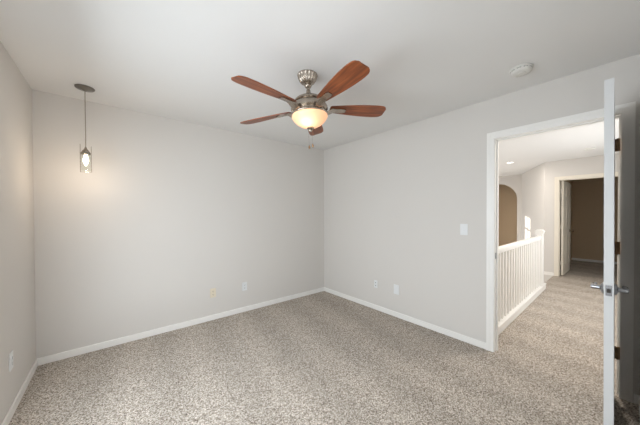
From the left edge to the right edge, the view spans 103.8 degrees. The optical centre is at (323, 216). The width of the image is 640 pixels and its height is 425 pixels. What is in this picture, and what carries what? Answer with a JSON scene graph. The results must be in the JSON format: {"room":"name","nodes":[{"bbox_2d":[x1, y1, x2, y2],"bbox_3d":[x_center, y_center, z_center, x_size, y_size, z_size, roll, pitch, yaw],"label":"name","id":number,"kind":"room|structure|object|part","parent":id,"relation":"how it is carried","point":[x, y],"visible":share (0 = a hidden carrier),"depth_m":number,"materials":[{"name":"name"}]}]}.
{"room":"empty bedroom","nodes":[
{"label":"empty bedroom","id":0,"kind":"room"},
{"bbox_2d":[0,41,35,424],"bbox_3d":[-1.109,0.119,0.397,0.120,2.440,4.631,-1,1,-40],"label":"wall","id":1,"kind":"structure","parent":0,"point":[17,257],"depth_m":1.79,"materials":[{"name":"beige paint"}]},
{"bbox_2d":[9,350,13,371],"bbox_3d":[-2.088,0.966,1.680,0.009,0.118,0.072,-1,1,-40],"label":"wall outlet","id":2,"kind":"object","parent":1,"relation":"attached to","point":[11,366],"visible":1,"depth_m":1.67,"materials":[{"name":"white plastic"}]},
{"bbox_2d":[1,359,37,424],"bbox_3d":[-1.050,1.306,0.448,0.012,0.066,4.619,-1,1,-40],"label":"baseboard","id":3,"kind":"structure","parent":1,"relation":"attached to","point":[10,413],"depth_m":1.80,"materials":[{"name":"white paint"}]},
{"bbox_2d":[32,89,323,358],"bbox_3d":[-1.353,0.089,3.291,3.460,2.440,0.120,-1,1,-40],"label":"wall","id":4,"kind":"structure","parent":0,"point":[169,212],"depth_m":2.79,"materials":[{"name":"beige paint"}]},
{"bbox_2d":[37,287,323,365],"bbox_3d":[-1.260,1.276,3.291,3.340,0.066,0.012,-1,1,-40],"label":"baseboard","id":5,"kind":"structure","parent":4,"relation":"attached to","point":[75,352],"depth_m":2.80,"materials":[{"name":"white paint"}]},
{"bbox_2d":[210,288,215,297],"bbox_3d":[-1.396,0.969,3.177,0.070,0.115,0.009,-1,1,-40],"label":"wall outlet","id":6,"kind":"object","parent":4,"relation":"attached to","point":[213,290],"visible":1,"depth_m":3.17,"materials":[{"name":"beige plastic"}]},
{"bbox_2d":[242,282,246,290],"bbox_3d":[-1.079,0.960,3.442,0.070,0.115,0.009,-1,1,-40],"label":"wall outlet","id":7,"kind":"object","parent":4,"relation":"attached to","point":[244,284],"visible":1,"depth_m":3.44,"materials":[{"name":"white plastic"}]},
{"bbox_2d":[0,0,639,176],"bbox_3d":[2.457,-1.217,4.480,10.856,0.120,6.570,-1,1,-40],"label":"ceiling","id":8,"kind":"structure","parent":0,"point":[174,59],"depth_m":1.70,"materials":[{"name":"paint"}]},
{"bbox_2d":[74,84,94,172],"bbox_3d":[-2.065,-0.751,2.178,0.132,0.731,0.132,-1,1,-40],"label":"pendant light","id":9,"kind":"object","parent":8,"relation":"hanging from","point":[85,88],"visible":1,"depth_m":2.17,"materials":[{"name":"silver metal"}]},
{"bbox_3d":[-2.065,-0.843,2.177,0.006,0.494,0.006,-1,1,-40],"label":"cord","id":10,"kind":"part","parent":9,"relation":"part of","materials":[{"name":"silver metal"}]},
{"bbox_3d":[-2.064,-0.506,2.181,0.076,0.242,0.008,-1,1,-26],"label":"strap frame","id":11,"kind":"part","parent":9,"relation":"part of","materials":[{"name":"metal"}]},
{"bbox_3d":[-2.064,-0.487,2.181,0.038,0.098,0.038,-1,1,-40],"label":"light bulb","id":12,"kind":"part","parent":9,"relation":"part of","materials":[{"name":"white glass"}]},
{"bbox_2d":[231,60,385,148],"bbox_3d":[-0.107,-0.843,2.040,1.258,0.558,1.199,0,1,4],"label":"ceiling fan","id":13,"kind":"object","parent":8,"relation":"hanging from","point":[309,111],"visible":1,"depth_m":1.87,"materials":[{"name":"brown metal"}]},
{"bbox_3d":[-0.373,-0.840,1.676,0.146,0.040,0.482,-3,1,40],"label":"fan blade","id":14,"kind":"part","parent":13,"relation":"part of","materials":[{"name":"brown wood"}]},
{"bbox_3d":[-0.489,-0.838,2.143,0.482,0.040,0.146,-3,1,22],"label":"fan blade","id":15,"kind":"part","parent":13,"relation":"part of","materials":[{"name":"brown wood"}]},
{"bbox_3d":[-0.294,-0.823,2.064,0.200,0.052,0.069,-3,1,22],"label":"blade arm","id":16,"kind":"part","parent":13,"relation":"part of","materials":[{"name":"silver metal"}]},
{"bbox_3d":[-0.237,-0.824,1.836,0.069,0.052,0.200,-3,1,40],"label":"blade arm","id":17,"kind":"part","parent":13,"relation":"part of","materials":[{"name":"silver metal"}]},
{"bbox_3d":[-0.104,-0.753,1.990,0.284,0.098,0.284,-4,1,-40],"label":"lamp shade","id":18,"kind":"part","parent":13,"relation":"part of","materials":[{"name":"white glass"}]},
{"bbox_3d":[-0.082,-0.864,2.397,0.146,0.040,0.482,-3,1,4],"label":"fan blade","id":19,"kind":"part","parent":13,"relation":"part of","materials":[{"name":"brown wood"}]},
{"bbox_3d":[-0.003,-0.837,1.820,0.069,0.052,0.200,-4,1,-32],"label":"blade arm","id":20,"kind":"part","parent":13,"relation":"part of","materials":[{"name":"silver metal"}]},
{"bbox_3d":[0.085,-0.844,2.038,0.200,0.052,0.069,-3,1,-14],"label":"blade arm","id":21,"kind":"part","parent":13,"relation":"part of","materials":[{"name":"silver metal"}]},
{"bbox_3d":[0.106,-0.866,1.643,0.146,0.040,0.482,-4,1,-32],"label":"fan blade","id":22,"kind":"part","parent":13,"relation":"part of","materials":[{"name":"brown wood"}]},
{"bbox_3d":[0.286,-0.881,2.088,0.482,0.040,0.146,-3,1,-14],"label":"fan blade","id":23,"kind":"part","parent":13,"relation":"part of","materials":[{"name":"brown wood"}]},
{"bbox_2d":[509,63,533,76],"bbox_3d":[1.508,-1.105,1.910,0.144,0.042,0.144,-1,1,-40],"label":"smoke detector","id":24,"kind":"object","parent":8,"relation":"attached to","point":[521,70],"visible":1,"depth_m":1.88,"materials":[{"name":"plastic"}]},
{"bbox_2d":[584,147,595,150],"bbox_3d":[4.561,-1.146,4.287,0.136,0.034,0.136,-1,1,-40],"label":"smoke detector","id":25,"kind":"object","parent":8,"relation":"attached to","point":[593,148],"visible":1,"depth_m":4.25,"materials":[{"name":"plastic"}]},
{"bbox_2d":[9,260,639,424],"bbox_3d":[3.012,1.413,3.857,10.856,0.250,4.871,-1,1,-40],"label":"floor","id":26,"kind":"structure","parent":0,"point":[320,358],"depth_m":2.11,"materials":[{"name":"beige carpet"}]},
{"bbox_2d":[498,229,545,334],"bbox_3d":[2.784,0.763,3.524,2.940,1.058,0.120,-1,1,-40],"label":"stair railing","id":27,"kind":"object","parent":26,"relation":"on","point":[521,263],"visible":0.85,"depth_m":3.39,"materials":[{"name":"white paint"}]},
{"bbox_3d":[2.668,0.376,3.423,2.640,0.065,0.060,-1,1,-40],"label":"handrail","id":28,"kind":"part","parent":27,"relation":"part of","materials":[{"name":"white paint"}]},
{"bbox_3d":[2.786,1.242,3.529,2.940,0.100,0.104,-1,1,-40],"label":"rail","id":29,"kind":"part","parent":27,"relation":"part of","materials":[{"name":"white paint"}]},
{"bbox_3d":[3.710,0.725,4.299,0.096,0.910,0.096,-1,1,-40],"label":"newel post","id":30,"kind":"part","parent":27,"relation":"part of","materials":[{"name":"white paint"}]},
{"bbox_2d":[324,54,639,394],"bbox_3d":[0.755,1.429,3.578,0.115,5.140,5.500,-1,1,-40],"label":"wall","id":31,"kind":"structure","parent":0,"point":[397,200],"depth_m":2.87,"materials":[{"name":"beige paint"}]},
{"bbox_2d":[374,280,377,287],"bbox_3d":[0.733,0.943,3.500,0.009,0.105,0.056,-1,1,-40],"label":"electrical outlet","id":32,"kind":"object","parent":31,"relation":"attached to","point":[375,281],"visible":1,"depth_m":3.49,"materials":[{"name":"white plastic"}]},
{"bbox_2d":[394,284,398,294],"bbox_3d":[0.947,0.945,3.247,0.007,0.124,0.078,-1,1,-40],"label":"blank plate","id":33,"kind":"object","parent":31,"relation":"attached to","point":[396,287],"visible":1,"depth_m":3.24,"materials":[{"name":"white plastic"}]},
{"bbox_2d":[324,287,485,348],"bbox_3d":[0.813,1.267,3.407,0.012,0.066,2.472,-1,1,-40],"label":"baseboard","id":34,"kind":"structure","parent":31,"relation":"attached to","point":[478,343],"depth_m":3.04,"materials":[{"name":"white paint"}]},
{"bbox_2d":[460,224,467,234],"bbox_3d":[1.466,0.135,2.613,0.008,0.116,0.072,-1,1,-40],"label":"light switch","id":35,"kind":"object","parent":31,"relation":"attached to","point":[463,227],"visible":1,"depth_m":2.61,"materials":[{"name":"white plastic"}]},
{"bbox_2d":[486,101,635,402],"bbox_3d":[1.933,0.253,2.141,0.130,2.113,0.905,-1,1,-40],"label":"door frame","id":36,"kind":"structure","parent":31,"relation":"attached to","point":[626,113],"depth_m":1.83,"materials":[{"name":"white paint"}]},
{"bbox_2d":[590,78,628,424],"bbox_3d":[1.812,0.284,1.584,0.774,2.036,0.145,-1,1,-41],"label":"door","id":37,"kind":"structure","parent":31,"relation":"in","point":[608,287],"depth_m":1.34,"materials":[{"name":"white paint"}]},
{"bbox_3d":[1.576,0.396,1.442,0.154,0.064,0.054,-1,1,-41],"label":"handle","id":38,"kind":"part","parent":37,"relation":"part of","materials":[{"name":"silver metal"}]},
{"bbox_3d":[1.525,0.396,1.340,0.003,0.057,0.024,-1,1,-41],"label":"latch plate","id":39,"kind":"part","parent":37,"relation":"part of","materials":[{"name":"silver metal"}]},
{"bbox_3d":[1.635,0.396,1.373,0.154,0.064,0.054,-1,1,-41],"label":"handle","id":40,"kind":"part","parent":37,"relation":"part of","materials":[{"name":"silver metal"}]},
{"bbox_2d":[499,174,521,240],"bbox_3d":[4.725,1.363,8.335,0.120,5.140,3.300,-1,1,-40],"label":"wall","id":41,"kind":"structure","parent":0,"point":[513,181],"depth_m":7.20,"materials":[{"name":"beige paint"}]},
{"bbox_2d":[499,184,516,245],"bbox_3d":[5.580,0.075,7.933,0.700,2.560,1.600,-1,1,-40],"label":"wall niche","id":42,"kind":"object","parent":41,"relation":"in","point":[507,195],"visible":0.04,"depth_m":7.98,"materials":[{"name":"beige paint"}]},
{"bbox_2d":[521,163,543,239],"bbox_3d":[5.292,1.383,6.283,0.136,5.140,1.857,0,1,26],"label":"wall","id":43,"kind":"structure","parent":0,"point":[532,219],"depth_m":6.21,"materials":[{"name":"beige paint"}]},
{"bbox_2d":[544,153,618,282],"bbox_3d":[5.372,1.398,4.899,0.100,5.140,1.600,-1,1,-40],"label":"wall","id":44,"kind":"structure","parent":0,"point":[595,164],"depth_m":5.36,"materials":[{"name":"beige paint"}]},
{"bbox_2d":[544,271,553,275],"bbox_3d":[4.867,1.231,5.413,0.012,0.066,0.163,-1,1,-40],"label":"baseboard","id":45,"kind":"structure","parent":44,"relation":"attached to","point":[545,273],"depth_m":5.41,"materials":[{"name":"white paint"}]},
{"bbox_2d":[560,181,573,274],"bbox_3d":[5.408,0.241,5.549,0.812,2.011,0.113,-1,1,-38],"label":"door","id":46,"kind":"structure","parent":44,"relation":"in","point":[565,186],"depth_m":5.47,"materials":[{"name":"beige paint"}]},
{"bbox_2d":[554,172,617,281],"bbox_3d":[5.261,0.217,5.002,0.115,2.101,0.954,-1,1,-40],"label":"door frame","id":47,"kind":"structure","parent":44,"relation":"attached to","point":[598,175],"depth_m":5.30,"materials":[{"name":"beige paint"}]},
{"bbox_2d":[560,177,617,269],"bbox_3d":[6.978,0.164,5.159,2.920,2.690,3.150,-1,1,-40],"label":"wall","id":48,"kind":"structure","parent":0,"point":[587,195],"depth_m":6.87,"materials":[{"name":"beige paint"}]},
{"bbox_2d":[570,184,570,260],"bbox_3d":[6.546,0.184,6.687,0.820,2.120,0.012,-1,1,-40],"label":"door frame","id":49,"kind":"structure","parent":48,"relation":"attached to","point":[570,184],"depth_m":6.91,"materials":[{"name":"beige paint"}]},
{"bbox_2d":[571,258,616,263],"bbox_3d":[8.011,1.213,6.019,0.012,0.066,2.930,-1,1,-40],"label":"baseboard","id":50,"kind":"structure","parent":48,"relation":"attached to","point":[577,259],"depth_m":6.88,"materials":[{"name":"white paint"}]},
{"bbox_3d":[1.809,0.107,0.609,2.054,2.440,1.210,-1,1,-40],"label":"wall","id":51,"kind":"structure","parent":0,"visible":0},
{"bbox_2d":[633,393,639,416],"bbox_3d":[1.413,1.290,1.099,2.054,0.066,0.036,-1,1,-40],"label":"baseboard","id":52,"kind":"structure","parent":51,"relation":"attached to","point":[636,398],"depth_m":1.75,"materials":[{"name":"white paint"}]}
]}

